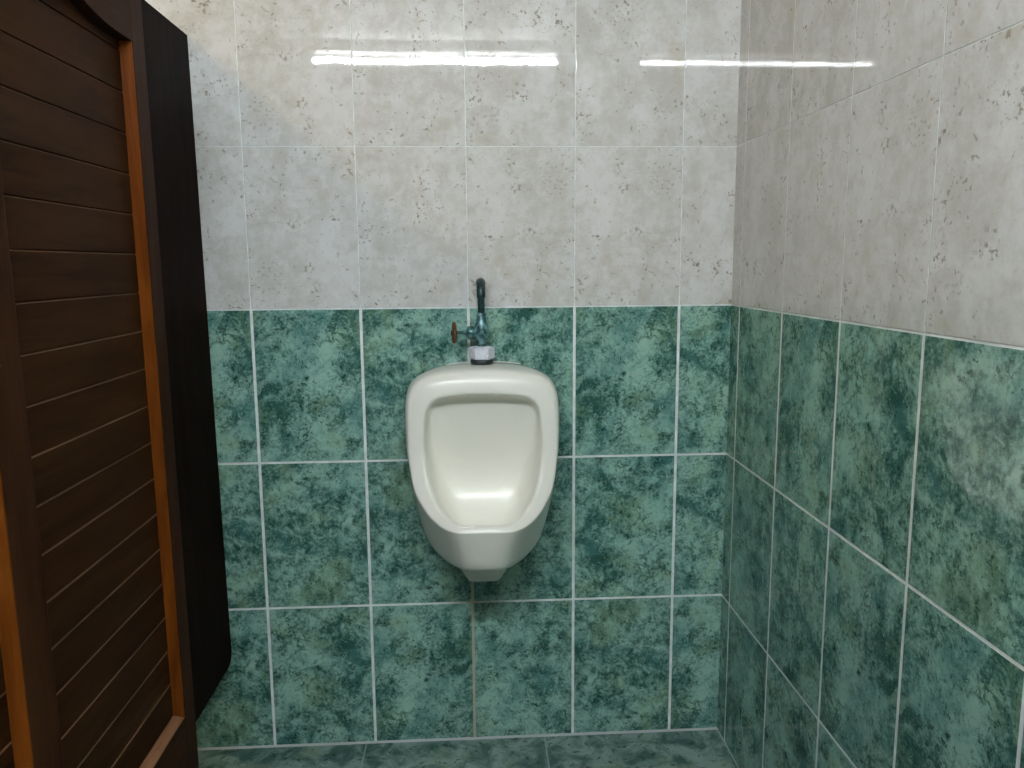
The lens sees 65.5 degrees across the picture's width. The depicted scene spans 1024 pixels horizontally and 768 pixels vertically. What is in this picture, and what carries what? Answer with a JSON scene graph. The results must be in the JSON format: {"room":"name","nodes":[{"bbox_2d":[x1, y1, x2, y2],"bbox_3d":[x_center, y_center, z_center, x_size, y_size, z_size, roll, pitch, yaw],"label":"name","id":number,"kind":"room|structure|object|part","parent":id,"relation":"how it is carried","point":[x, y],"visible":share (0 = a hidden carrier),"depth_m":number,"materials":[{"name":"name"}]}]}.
{"room":"public restroom","nodes":[
{"label":"public restroom","id":0,"kind":"room"},
{"bbox_2d":[145,0,741,747],"bbox_3d":[-0.991,-0.181,1.871,3.266,2.200,0.120,-1,9,-3],"label":"wall","id":1,"kind":"structure","parent":0,"point":[362,164],"depth_m":1.87,"materials":[{"name":"tile"}]},
{"bbox_2d":[141,0,231,721],"bbox_3d":[-0.678,0.056,1.206,0.044,1.460,1.300,-1,9,-3],"label":"wall","id":2,"kind":"structure","parent":1,"relation":"attached to","point":[165,44],"depth_m":1.70,"materials":[{"name":"brown wood"}]},
{"bbox_2d":[0,0,198,767],"bbox_3d":[-0.624,0.214,0.983,0.050,1.653,1.035,-1,9,-3],"label":"panelled door","id":3,"kind":"structure","parent":2,"relation":"in","point":[96,670],"depth_m":1.17,"materials":[{"name":"brown wood"}]},
{"bbox_3d":[-0.615,0.104,0.724,0.018,1.310,0.422,-1,9,-3],"label":"plank panel","id":4,"kind":"part","parent":3,"relation":"part of","materials":[{"name":"brown wood"}]},
{"bbox_3d":[-0.608,0.106,0.928,0.020,1.218,0.022,-1,9,-3],"label":"moulding","id":5,"kind":"part","parent":3,"relation":"part of","materials":[{"name":"brown wood"}]},
{"bbox_3d":[-0.642,-0.588,1.100,0.050,0.103,0.426,-1,9,-3],"label":"rail","id":6,"kind":"part","parent":3,"relation":"part of","materials":[{"name":"brown wood"}]},
{"bbox_3d":[-0.635,0.034,1.413,0.020,1.218,0.022,-1,9,-3],"label":"moulding","id":7,"kind":"part","parent":3,"relation":"part of","materials":[{"name":"brown wood"}]},
{"bbox_3d":[-0.620,0.661,1.303,0.020,0.009,0.425,-1,9,-3],"label":"moulding","id":8,"kind":"part","parent":3,"relation":"part of","materials":[{"name":"brown wood"}]},
{"bbox_3d":[-0.633,0.830,1.329,0.050,0.332,0.429,-1,9,-3],"label":"rail","id":9,"kind":"part","parent":3,"relation":"part of","materials":[{"name":"brown wood"}]},
{"bbox_2d":[198,727,717,750],"bbox_3d":[-0.980,0.914,1.973,3.026,0.004,0.004,-1,9,-3],"label":"trim","id":10,"kind":"structure","parent":1,"relation":"attached to","point":[715,728],"depth_m":2.02,"materials":[{"name":"tile"}]},
{"bbox_2d":[405,361,558,581],"bbox_3d":[-0.064,0.220,1.773,0.342,0.511,0.297,-1,9,-3],"label":"urinal","id":11,"kind":"object","parent":1,"relation":"attached to","point":[482,441],"visible":0.99,"depth_m":1.75,"materials":[{"name":"white ceramic"}]},
{"bbox_2d":[450,278,494,364],"bbox_3d":[-0.091,-0.145,1.825,0.100,0.194,0.093,-1,9,-3],"label":"valve","id":12,"kind":"object","parent":11,"relation":"attached to","point":[481,354],"visible":1,"depth_m":1.80,"materials":[{"name":"metal"}]},
{"bbox_2d":[470,359,492,364],"bbox_3d":[-0.069,-0.052,1.824,0.052,0.011,0.052,-1,9,-3],"label":"washer","id":13,"kind":"object","parent":12,"relation":"in","point":[473,361],"depth_m":1.80,"materials":[{"name":"black rubber"}]},
{"bbox_2d":[461,569,505,581],"bbox_3d":[-0.066,0.429,1.882,0.124,0.064,0.071,-1,9,-3],"label":"outlet","id":14,"kind":"object","parent":11,"relation":"attached to","point":[475,576],"depth_m":1.86,"materials":[{"name":"white ceramic"}]},
{"bbox_2d":[198,730,737,767],"bbox_3d":[-0.849,1.304,-0.289,3.266,0.100,4.840,-1,9,-3],"label":"floor","id":15,"kind":"structure","parent":0,"point":[700,748],"depth_m":1.96,"materials":[{"name":"tile"}]},
{"bbox_2d":[717,0,1023,767],"bbox_3d":[0.713,0.143,-0.372,0.120,2.200,4.600,-1,9,-3],"label":"wall","id":16,"kind":"structure","parent":0,"point":[872,601],"depth_m":1.23,"materials":[{"name":"tile"}]}
]}

